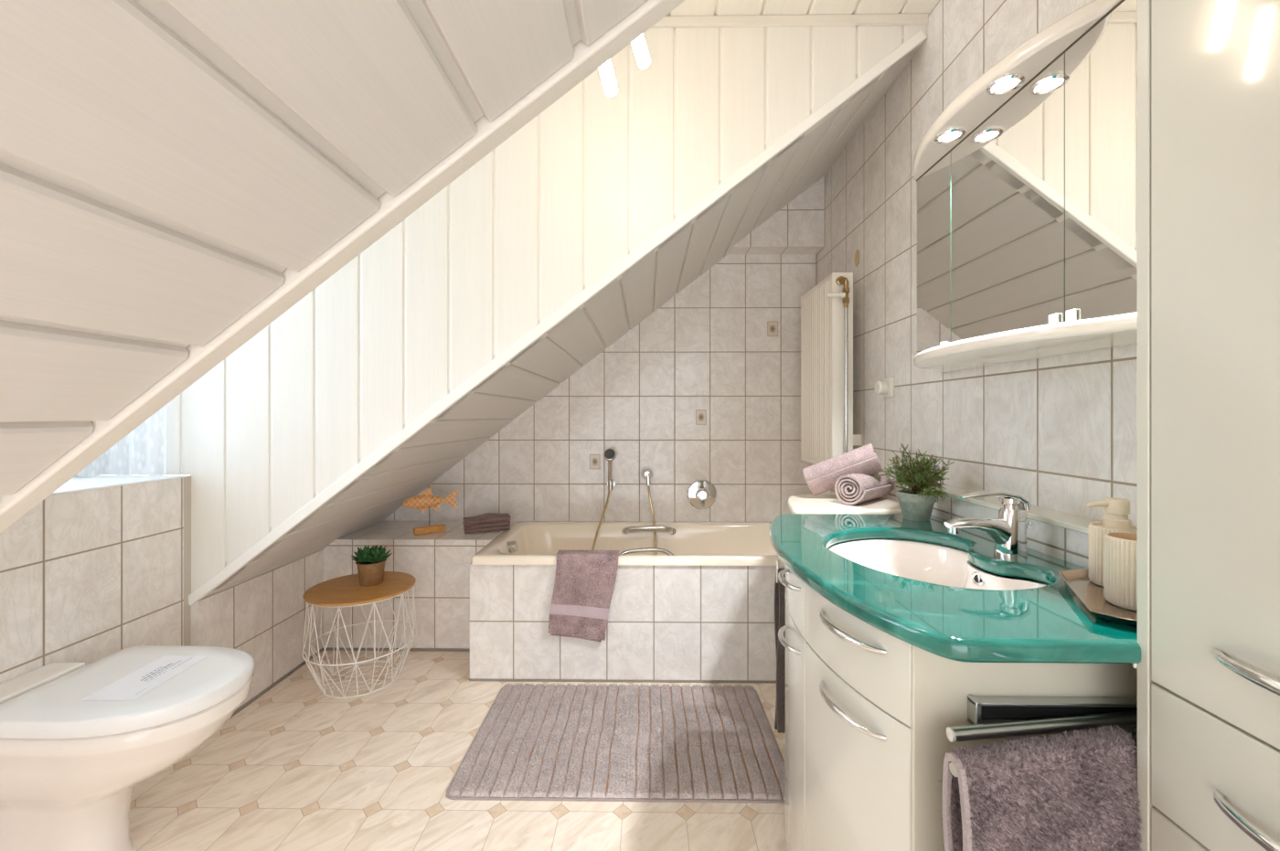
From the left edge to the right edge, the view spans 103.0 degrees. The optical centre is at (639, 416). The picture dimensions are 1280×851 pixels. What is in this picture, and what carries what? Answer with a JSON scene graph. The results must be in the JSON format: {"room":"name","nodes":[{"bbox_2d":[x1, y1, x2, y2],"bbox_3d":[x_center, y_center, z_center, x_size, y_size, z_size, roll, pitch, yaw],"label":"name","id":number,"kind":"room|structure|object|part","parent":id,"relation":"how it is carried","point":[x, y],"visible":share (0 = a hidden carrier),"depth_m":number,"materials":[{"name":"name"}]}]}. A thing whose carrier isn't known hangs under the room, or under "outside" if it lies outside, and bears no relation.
{"room":"bathroom","nodes":[
{"label":"bathroom","id":0,"kind":"room"},
{"bbox_2d":[0,475,191,683],"bbox_3d":[-1.799,0.669,1.264,0.449,0.927,1.037,0,0,1],"label":"wall","id":1,"kind":"structure","parent":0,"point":[89,576],"depth_m":1.48,"materials":[{"name":"tile"}]},
{"bbox_2d":[190,549,323,709],"bbox_3d":[-1.595,0.890,2.343,0.120,0.485,1.131,0,0,1],"label":"wall","id":2,"kind":"structure","parent":0,"point":[262,616],"depth_m":2.10,"materials":[{"name":"tile"}]},
{"bbox_2d":[229,647,323,718],"bbox_3d":[-1.535,1.127,2.121,0.006,0.012,0.682,0,0,1],"label":"baseboard","id":3,"kind":"structure","parent":2,"relation":"attached to","point":[291,672],"depth_m":2.12,"materials":[{"name":"grey plastic"}]},
{"bbox_2d":[0,0,646,495],"bbox_3d":[-0.342,-0.332,-0.378,2.598,2.013,2.135,0,0,1],"label":"ceiling","id":4,"kind":"structure","parent":0,"point":[164,164],"depth_m":0.51,"materials":[{"name":"white wood"}]},
{"bbox_2d":[0,0,685,533],"bbox_3d":[-0.315,-0.323,0.711,2.576,1.991,0.038,0,0,1],"label":"trim","id":5,"kind":"structure","parent":4,"relation":"attached to","point":[586,59],"depth_m":0.70,"materials":[{"name":"white wood"}]},
{"bbox_2d":[323,520,515,648],"bbox_3d":[-1.121,0.865,2.680,0.820,0.536,0.446,0,0,1],"label":"wall ledge","id":6,"kind":"object","parent":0,"point":[439,562],"visible":0.47,"depth_m":2.46,"materials":[{"name":"tile"}]},
{"bbox_2d":[323,648,469,651],"bbox_3d":[-1.128,1.127,2.454,0.810,0.012,0.006,0,0,1],"label":"baseboard","id":7,"kind":"structure","parent":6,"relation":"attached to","point":[326,649],"depth_m":2.45,"materials":[{"name":"tile"}]},
{"bbox_2d":[401,487,458,535],"bbox_3d":[-1.070,0.480,2.599,0.265,0.231,0.060,0,0,-26],"label":"fish","id":8,"kind":"object","parent":6,"relation":"on","point":[426,500],"visible":1,"depth_m":2.58},
{"bbox_2d":[463,525,510,533],"bbox_3d":[-0.803,0.584,2.664,0.232,0.028,0.118,0,0,-23],"label":"folded towel","id":9,"kind":"object","parent":6,"relation":"on","point":[502,528],"visible":0.56,"depth_m":2.61,"materials":[{"name":"fabric"}]},
{"bbox_2d":[462,521,510,529],"bbox_3d":[-0.804,0.559,2.664,0.230,0.036,0.121,0,0,-23],"label":"folded towel","id":10,"kind":"object","parent":9,"relation":"on","point":[504,523],"visible":0.59,"depth_m":2.62,"materials":[{"name":"fabric"}]},
{"bbox_2d":[462,512,510,525],"bbox_3d":[-0.802,0.536,2.664,0.230,0.042,0.121,0,0,-23],"label":"folded towel","id":11,"kind":"object","parent":10,"relation":"on","point":[482,518],"visible":1,"depth_m":2.63,"materials":[{"name":"fabric"}]},
{"bbox_2d":[128,650,786,850],"bbox_3d":[-0.484,1.158,0.750,3.012,0.050,4.388,0,0,1],"label":"floor","id":12,"kind":"structure","parent":0,"point":[299,768],"depth_m":1.53,"materials":[{"name":"tile"}]},
{"bbox_2d":[0,645,254,850],"bbox_3d":[-1.299,0.896,1.289,0.557,0.474,0.371,0,0,1],"label":"toilet","id":13,"kind":"object","parent":12,"relation":"on","point":[70,766],"visible":0.98,"depth_m":1.20,"materials":[{"name":"ceramic"}]},
{"bbox_3d":[-1.249,0.682,1.288,0.457,0.040,0.371,0,0,1],"label":"lid","id":14,"kind":"part","parent":13,"relation":"part of","materials":[{"name":"plastic"}]},
{"bbox_2d":[81,655,207,701],"bbox_3d":[-1.245,0.661,1.294,0.138,0.001,0.223,0,0,1],"label":"paper note","id":15,"kind":"object","parent":13,"relation":"on","point":[132,687],"visible":1,"depth_m":1.28,"materials":[{"name":"grey paper"}]},
{"bbox_2d":[301,571,416,698],"bbox_3d":[-1.197,0.931,2.191,0.434,0.400,0.434,0,0,1],"label":"side table","id":16,"kind":"object","parent":12,"relation":"on","point":[342,592],"visible":0.98,"depth_m":2.14,"materials":[{"name":"brown wood"}]},
{"bbox_2d":[355,559,386,586],"bbox_3d":[-1.176,0.682,2.227,0.122,0.098,0.122,0,0,1],"label":"pot","id":17,"kind":"object","parent":16,"relation":"on","point":[370,572],"depth_m":2.19,"materials":[{"name":"ceramic"}]},
{"bbox_2d":[352,544,392,586],"bbox_3d":[-1.179,0.649,2.234,0.164,0.165,0.144,0,0,1],"label":"potted succulent","id":18,"kind":"object","parent":16,"relation":"on","point":[370,562],"visible":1,"depth_m":2.20,"materials":[{"name":"green plant"}]},
{"bbox_2d":[446,682,784,803],"bbox_3d":[-0.053,1.121,1.808,1.052,0.023,0.629,0,0,1],"label":"bath rug","id":19,"kind":"object","parent":12,"relation":"on","point":[696,743],"visible":0.98,"depth_m":1.71,"materials":[{"name":"fabric"}]},
{"bbox_2d":[469,521,784,681],"bbox_3d":[0.134,0.859,2.519,1.717,0.547,0.732,0,0,1],"label":"bathtub","id":20,"kind":"object","parent":12,"relation":"on","point":[701,607],"visible":0.81,"depth_m":2.17,"materials":[{"name":"beige tile"}]},
{"bbox_3d":[-0.610,0.629,2.438,0.051,0.060,0.056,0,0,1],"label":"overflow knob","id":21,"kind":"part","parent":20,"relation":"part of","materials":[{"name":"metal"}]},
{"bbox_2d":[548,549,618,641],"bbox_3d":[-0.237,0.765,2.179,0.298,0.380,0.101,0,0,1],"label":"bath towel","id":22,"kind":"object","parent":20,"relation":"hanging from","point":[584,583],"visible":1,"depth_m":2.14,"materials":[{"name":"fabric"}]},
{"bbox_2d":[469,678,776,683],"bbox_3d":[0.084,1.129,2.165,1.627,0.008,0.006,0,0,1],"label":"baseboard","id":23,"kind":"structure","parent":20,"relation":"attached to","point":[470,679],"depth_m":2.16,"materials":[{"name":"grey plastic"}]},
{"bbox_3d":[0.034,0.616,2.236,0.292,0.061,0.073,0,0,1],"label":"grab handle","id":24,"kind":"part","parent":20,"relation":"part of","materials":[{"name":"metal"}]},
{"bbox_3d":[0.051,0.624,2.784,0.296,0.057,0.058,0,0,1],"label":"grab handle","id":25,"kind":"part","parent":20,"relation":"part of","materials":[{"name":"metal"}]},
{"bbox_2d":[778,538,1136,850],"bbox_3d":[0.606,0.734,1.137,0.574,0.799,0.746,0,0,1],"label":"vanity cabinet","id":26,"kind":"object","parent":12,"relation":"on","point":[869,711],"visible":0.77,"depth_m":0.83,"materials":[{"name":"beige paint"}]},
{"bbox_2d":[776,559,778,583],"bbox_3d":[0.519,0.476,1.539,0.202,0.070,0.053,0,0,1],"label":"towel holder","id":27,"kind":"object","parent":26,"relation":"attached to","point":[777,560],"visible":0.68,"depth_m":1.55,"materials":[{"name":"silver metal"}]},
{"bbox_2d":[774,567,784,733],"bbox_3d":[0.484,0.716,1.560,0.141,0.501,0.048,0,0,1],"label":"hand towel","id":28,"kind":"object","parent":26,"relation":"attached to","point":[779,588],"visible":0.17,"depth_m":1.54,"materials":[{"name":"black fabric"}]},
{"bbox_3d":[0.339,0.376,1.172,0.039,0.013,0.147,0,0,6],"label":"handle","id":29,"kind":"part","parent":26,"relation":"part of","materials":[{"name":"silver metal"}]},
{"bbox_3d":[0.339,0.513,1.172,0.039,0.013,0.147,0,0,6],"label":"handle","id":30,"kind":"part","parent":26,"relation":"part of","materials":[{"name":"silver metal"}]},
{"bbox_3d":[0.393,0.404,1.294,0.043,0.136,0.451,0,0,13],"label":"drawer","id":31,"kind":"part","parent":26,"relation":"part of","materials":[{"name":"beige paint"}]},
{"bbox_3d":[0.393,0.786,1.294,0.043,0.624,0.451,0,0,13],"label":"door","id":32,"kind":"part","parent":26,"relation":"part of","materials":[{"name":"beige paint"}]},
{"bbox_3d":[0.356,0.376,0.892,0.039,0.013,0.181,0,0,-13],"label":"handle","id":33,"kind":"part","parent":26,"relation":"part of","materials":[{"name":"silver metal"}]},
{"bbox_3d":[0.356,0.513,0.892,0.039,0.013,0.181,0,0,-13],"label":"handle","id":34,"kind":"part","parent":26,"relation":"part of","materials":[{"name":"silver metal"}]},
{"bbox_3d":[0.378,0.404,0.920,0.035,0.136,0.306,0,0,-12],"label":"drawer","id":35,"kind":"part","parent":26,"relation":"part of","materials":[{"name":"beige paint"}]},
{"bbox_3d":[0.378,0.786,0.920,0.035,0.624,0.306,0,0,-12],"label":"door","id":36,"kind":"part","parent":26,"relation":"part of","materials":[{"name":"beige paint"}]},
{"bbox_2d":[769,513,1141,663],"bbox_3d":[0.606,0.317,1.123,0.577,0.032,0.895,0,0,1],"label":"countertop","id":37,"kind":"structure","parent":26,"relation":"on","point":[1050,624],"depth_m":0.84,"materials":[{"name":"teal glass"}]},
{"bbox_2d":[787,494,902,514],"bbox_3d":[0.698,0.705,1.781,0.406,0.816,0.330,0,0,1],"label":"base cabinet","id":38,"kind":"object","parent":37,"relation":"on","point":[798,504],"visible":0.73,"depth_m":1.68,"materials":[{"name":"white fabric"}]},
{"bbox_2d":[802,443,883,495],"bbox_3d":[0.719,0.192,1.814,0.269,0.195,0.121,0,0,25],"label":"rolled towel","id":39,"kind":"object","parent":38,"relation":"on","point":[822,476],"visible":0.88,"depth_m":1.78,"materials":[{"name":"pink fabric"}]},
{"bbox_2d":[834,471,894,505],"bbox_3d":[0.784,0.247,1.772,0.249,0.106,0.114,0,0,-44],"label":"rolled towel","id":40,"kind":"object","parent":38,"relation":"on","point":[851,488],"visible":0.94,"depth_m":1.71,"materials":[{"name":"fabric"}]},
{"bbox_2d":[874,443,955,521],"bbox_3d":[0.810,0.191,1.492,0.196,0.220,0.212,0,0,37],"label":"potted plant","id":41,"kind":"object","parent":37,"relation":"on","point":[916,503],"visible":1,"depth_m":1.47,"materials":[{"name":"plant"}]},
{"bbox_2d":[896,490,936,521],"bbox_3d":[0.809,0.262,1.490,0.102,0.078,0.102,0,0,1],"label":"pot","id":42,"kind":"object","parent":41,"relation":"attached to","point":[914,507],"depth_m":1.46,"materials":[{"name":"ceramic"}]},
{"bbox_2d":[828,539,1046,590],"bbox_3d":[0.617,0.396,1.131,0.386,0.122,0.507,0,0,1],"label":"washbasin","id":43,"kind":"object","parent":37,"relation":"in","point":[922,561],"visible":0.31,"depth_m":1.31,"materials":[{"name":"ceramic"}]},
{"bbox_2d":[944,489,1033,557],"bbox_3d":[0.757,0.231,1.108,0.177,0.140,0.050,0,0,1],"label":"tap","id":44,"kind":"object","parent":37,"relation":"on","point":[1008,531],"visible":1,"depth_m":1.09,"materials":[{"name":"silver metal"}]},
{"bbox_3d":[0.769,0.182,1.108,0.143,0.043,0.044,0,0,1],"label":"lever","id":45,"kind":"part","parent":44,"relation":"part of","materials":[{"name":"silver metal"}]},
{"bbox_2d":[1058,568,1136,626],"bbox_3d":[0.773,0.292,0.822,0.228,0.015,0.253,0,0,1],"label":"tray","id":46,"kind":"object","parent":37,"relation":"on","point":[1091,594],"visible":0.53,"depth_m":0.82,"materials":[{"name":"beige metal"}]},
{"bbox_2d":[1085,497,1136,586],"bbox_3d":[0.835,0.220,0.891,0.073,0.151,0.073,0,0,-35],"label":"soap dispenser","id":47,"kind":"object","parent":46,"relation":"on","point":[1116,511],"visible":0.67,"depth_m":0.89,"materials":[{"name":"ceramic"}]},
{"bbox_2d":[1088,522,1136,586],"bbox_3d":[0.835,0.244,0.891,0.073,0.102,0.073,0,0,1],"label":"bottle","id":48,"kind":"object","parent":47,"relation":"attached to","point":[1097,530],"depth_m":0.89,"materials":[{"name":"ceramic"}]},
{"bbox_2d":[1103,532,1136,610],"bbox_3d":[0.776,0.243,0.796,0.075,0.106,0.075,0,0,1],"label":"tumbler","id":49,"kind":"object","parent":46,"relation":"on","point":[1119,548],"visible":0.48,"depth_m":0.79,"materials":[{"name":"ceramic"}]},
{"bbox_2d":[946,694,1136,777],"bbox_3d":[0.642,0.444,0.744,0.489,0.050,0.095,0,0,-10],"label":"towel holder","id":50,"kind":"object","parent":26,"relation":"attached to","point":[988,717],"visible":0.57,"depth_m":0.74,"materials":[{"name":"metal"}]},
{"bbox_3d":[0.625,0.446,0.736,0.370,0.029,0.019,0,0,-5],"label":"rail","id":51,"kind":"part","parent":50,"relation":"part of","materials":[{"name":"metal"}]},
{"bbox_2d":[940,724,1143,850],"bbox_3d":[0.543,0.646,0.684,0.282,0.434,0.071,0,0,-10],"label":"towel","id":52,"kind":"object","parent":50,"relation":"hanging from","point":[1074,791],"visible":1,"depth_m":0.67,"materials":[{"name":"fabric"}]},
{"bbox_3d":[0.610,0.452,0.700,0.410,0.034,0.022,0,0,-11],"label":"rail","id":53,"kind":"part","parent":50,"relation":"part of","materials":[{"name":"metal"}]},
{"bbox_2d":[1132,0,1279,850],"bbox_3d":[0.797,0.095,0.451,0.340,2.076,0.463,0,0,1],"label":"tall cabinet","id":54,"kind":"object","parent":12,"relation":"on","point":[1208,71],"visible":1,"depth_m":0.59,"materials":[{"name":"beige paint"}]},
{"bbox_3d":[0.669,0.791,0.452,0.023,0.564,0.423,0,0,1],"label":"door","id":55,"kind":"part","parent":54,"relation":"part of","materials":[{"name":"beige paint"}]},
{"bbox_3d":[0.669,0.427,0.452,0.023,0.158,0.423,0,0,1],"label":"drawer","id":56,"kind":"part","parent":54,"relation":"part of","materials":[{"name":"beige paint"}]},
{"bbox_3d":[0.646,0.433,0.488,0.038,0.014,0.198,0,0,1],"label":"handle","id":57,"kind":"part","parent":54,"relation":"part of","materials":[{"name":"silver metal"}]},
{"bbox_3d":[0.646,0.271,0.488,0.038,0.014,0.198,0,0,1],"label":"handle","id":58,"kind":"part","parent":54,"relation":"part of","materials":[{"name":"silver metal"}]},
{"bbox_2d":[101,24,927,598],"bbox_3d":[-0.501,-0.368,1.792,2.972,2.070,0.050,0,0,1],"label":"wall","id":59,"kind":"structure","parent":0,"point":[593,176],"depth_m":1.77,"materials":[{"name":"white wood"}]},
{"bbox_2d":[188,29,927,606],"bbox_3d":[-0.302,-0.329,1.762,2.566,1.983,0.020,0,0,1],"label":"trim","id":60,"kind":"structure","parent":59,"relation":"attached to","point":[920,37],"depth_m":1.75,"materials":[{"name":"white paint"}]},
{"bbox_2d":[650,13,928,28],"bbox_3d":[-0.476,-1.357,1.759,2.922,0.032,0.014,0,0,1],"label":"trim","id":61,"kind":"structure","parent":59,"relation":"attached to","point":[869,19],"depth_m":1.74,"materials":[{"name":"white wood"}]},
{"bbox_2d":[203,38,920,598],"bbox_3d":[-0.307,-0.332,2.340,2.598,2.013,1.144,0,0,1],"label":"ceiling","id":62,"kind":"structure","parent":0,"point":[700,245],"depth_m":2.14,"materials":[{"name":"white wood"}]},
{"bbox_2d":[384,254,816,522],"bbox_3d":[-0.324,-0.167,2.922,2.807,2.600,0.060,0,0,1],"label":"wall","id":63,"kind":"structure","parent":0,"point":[709,347],"depth_m":2.89,"materials":[{"name":"tile"}]},
{"bbox_2d":[589,454,600,469],"bbox_3d":[-0.256,0.260,2.890,0.060,0.086,0.002,0,0,1],"label":"inlay","id":64,"kind":"object","parent":63,"relation":"attached to","point":[594,459],"visible":1,"depth_m":2.89,"materials":[{"name":"beige tile"}]},
{"bbox_2d":[591,448,657,554],"bbox_3d":[-0.082,0.560,2.762,0.363,0.758,0.254,0,0,1],"label":"shower","id":65,"kind":"object","parent":63,"relation":"attached to","point":[609,454],"visible":0.62,"depth_m":2.80,"materials":[{"name":"metal"}]},
{"bbox_3d":[-0.168,0.313,2.824,0.020,0.162,0.050,0,0,-6],"label":"handle","id":66,"kind":"part","parent":65,"relation":"part of","materials":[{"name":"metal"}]},
{"bbox_2d":[640,468,653,486],"bbox_3d":[0.041,0.343,2.865,0.068,0.098,0.046,0,0,1],"label":"outlet","id":67,"kind":"object","parent":63,"relation":"attached to","point":[646,474],"visible":1,"depth_m":2.85,"materials":[{"name":"silver metal"}]},
{"bbox_2d":[695,409,706,425],"bbox_3d":[0.346,0.007,2.883,0.060,0.086,0.002,0,0,1],"label":"inlay","id":68,"kind":"object","parent":63,"relation":"attached to","point":[700,414],"visible":1,"depth_m":2.88,"materials":[{"name":"beige tile"}]},
{"bbox_2d":[687,480,716,509],"bbox_3d":[0.351,0.445,2.852,0.166,0.166,0.064,0,0,1],"label":"mixer","id":69,"kind":"object","parent":63,"relation":"attached to","point":[701,494],"visible":1,"depth_m":2.87,"materials":[{"name":"silver metal"}]},
{"bbox_3d":[0.351,0.462,2.834,0.051,0.093,0.028,0,0,1],"label":"lever","id":70,"kind":"part","parent":69,"relation":"part of","materials":[{"name":"silver metal"}]},
{"bbox_2d":[767,320,778,336],"bbox_3d":[0.750,-0.493,2.877,0.060,0.086,0.002,0,0,1],"label":"inlay","id":71,"kind":"object","parent":63,"relation":"attached to","point":[772,325],"visible":1,"depth_m":2.88,"materials":[{"name":"beige tile"}]},
{"bbox_2d":[728,175,824,254],"bbox_3d":[0.617,-1.116,2.815,0.762,0.402,0.131,0,0,1],"label":"wall","id":72,"kind":"structure","parent":0,"point":[798,228],"depth_m":2.75,"materials":[{"name":"tile"}]},
{"bbox_2d":[665,0,938,16],"bbox_3d":[-0.508,-1.403,1.243,2.972,0.060,1.088,0,0,1],"label":"ceiling","id":73,"kind":"structure","parent":0,"point":[688,7],"depth_m":1.71,"materials":[{"name":"white wood"}]},
{"bbox_2d":[598,33,650,96],"bbox_3d":[-0.103,-1.082,1.296,0.288,0.582,0.121,0,0,1],"label":"ceiling lamp","id":74,"kind":"object","parent":73,"relation":"hanging from","point":[640,49],"visible":0.31,"depth_m":1.25,"materials":[{"name":"glass"}]},
{"bbox_3d":[-0.089,-0.873,1.251,0.070,0.165,0.033,0,0,1],"label":"lamp shade","id":75,"kind":"part","parent":74,"relation":"part of","materials":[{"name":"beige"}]},
{"bbox_3d":[-0.009,-0.950,1.270,0.072,0.153,0.033,0,0,1],"label":"lamp shade","id":76,"kind":"part","parent":74,"relation":"part of","materials":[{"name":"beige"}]},
{"bbox_2d":[816,0,1136,526],"bbox_3d":[1.001,-0.167,0.706,0.060,2.600,4.338,0,0,1],"label":"wall","id":77,"kind":"structure","parent":0,"point":[1059,432],"depth_m":1.62,"materials":[{"name":"tile"}]},
{"bbox_2d":[800,272,861,464],"bbox_3d":[0.900,-0.197,2.428,0.187,0.860,0.488,0,0,1],"label":"radiator","id":78,"kind":"object","parent":77,"relation":"attached to","point":[826,309],"visible":0.84,"depth_m":2.28,"materials":[{"name":"metal"}]},
{"bbox_3d":[0.852,-0.197,2.447,0.022,0.860,0.445,0,0,1],"label":"panel","id":79,"kind":"part","parent":78,"relation":"part of","materials":[{"name":"metal"}]},
{"bbox_3d":[0.843,-0.522,2.196,0.079,0.024,0.024,0,0,1],"label":"valve handle","id":80,"kind":"part","parent":78,"relation":"part of","materials":[{"name":"white plastic"}]},
{"bbox_2d":[854,249,859,266],"bbox_3d":[0.991,-0.720,2.322,0.002,0.077,0.052,0,0,1],"label":"wall patch","id":81,"kind":"structure","parent":77,"relation":"attached to","point":[857,255],"depth_m":2.32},
{"bbox_2d":[874,376,894,398],"bbox_3d":[0.962,-0.112,2.011,0.053,0.080,0.077,0,0,1],"label":"wall thermostat","id":82,"kind":"object","parent":77,"relation":"attached to","point":[885,388],"visible":1,"depth_m":1.99,"materials":[{"name":"white plastic"}]},
{"bbox_3d":[0.957,-0.112,2.010,0.043,0.054,0.054,0,0,1],"label":"round knob","id":83,"kind":"part","parent":82,"relation":"part of","materials":[{"name":"white plastic"}]},
{"bbox_3d":[0.982,-0.112,2.011,0.012,0.080,0.077,0,0,1],"label":"wall plate","id":84,"kind":"part","parent":82,"relation":"part of","materials":[{"name":"white plastic"}]},
{"bbox_2d":[912,0,1136,373],"bbox_3d":[0.846,-0.440,1.212,0.288,0.599,1.055,0,0,1],"label":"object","id":85,"kind":"object","parent":77,"relation":"attached to","point":[1026,180],"visible":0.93,"depth_m":1.04,"materials":[{"name":"beige paint"}]},
{"bbox_2d":[917,151,950,353],"bbox_3d":[0.827,-0.435,1.433,0.005,0.536,0.170,0,0,1],"label":"mirror glass","id":86,"kind":"object","parent":85,"relation":"on","point":[933,182],"depth_m":1.43,"materials":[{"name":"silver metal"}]},
{"bbox_2d":[934,127,965,143],"bbox_3d":[0.776,-0.701,1.275,0.067,0.006,0.067,0,0,1],"label":"spotlight","id":87,"kind":"object","parent":85,"relation":"attached to","point":[942,134],"depth_m":1.27,"materials":[{"name":"white"}]},
{"bbox_2d":[986,73,1024,95],"bbox_3d":[0.774,-0.701,1.078,0.067,0.006,0.067,0,0,1],"label":"spotlight","id":88,"kind":"object","parent":85,"relation":"attached to","point":[997,83],"depth_m":1.08,"materials":[{"name":"white"}]},
{"bbox_2d":[950,53,1065,341],"bbox_3d":[0.824,-0.435,1.165,0.005,0.536,0.364,0,0,1],"label":"mirror glass","id":89,"kind":"object","parent":85,"relation":"on","point":[1008,169],"depth_m":1.12,"materials":[{"name":"silver metal"}]},
{"bbox_2d":[1065,0,1136,321],"bbox_3d":[0.820,-0.435,0.898,0.005,0.536,0.165,0,0,1],"label":"mirror glass","id":90,"kind":"object","parent":85,"relation":"on","point":[1101,58],"depth_m":0.90,"materials":[{"name":"silver metal"}]},
{"bbox_2d":[883,481,1088,568],"bbox_3d":[0.939,0.683,1.409,0.082,0.899,1.458,0,0,1],"label":"wall","id":91,"kind":"structure","parent":0,"point":[1064,544],"depth_m":1.14,"materials":[{"name":"tile"}]},
{"bbox_2d":[883,470,1101,534],"bbox_3d":[0.933,0.228,1.412,0.094,0.013,1.463,0,0,1],"label":"trim","id":92,"kind":"structure","parent":91,"relation":"on","point":[1080,524],"depth_m":1.16,"materials":[{"name":"beige tile"}]},
{"bbox_3d":[-1.984,-0.595,1.267,0.080,1.656,1.038,0,0,1],"label":"wall","id":93,"kind":"structure","parent":0,"visible":0},
{"bbox_2d":[74,405,166,477],"bbox_3d":[-1.772,-0.475,1.263,0.306,1.362,1.000,0,0,1],"label":"lace curtain","id":94,"kind":"object","parent":93,"relation":"hanging from","point":[144,450],"visible":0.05,"depth_m":1.74,"materials":[{"name":"white fabric"}]}
]}

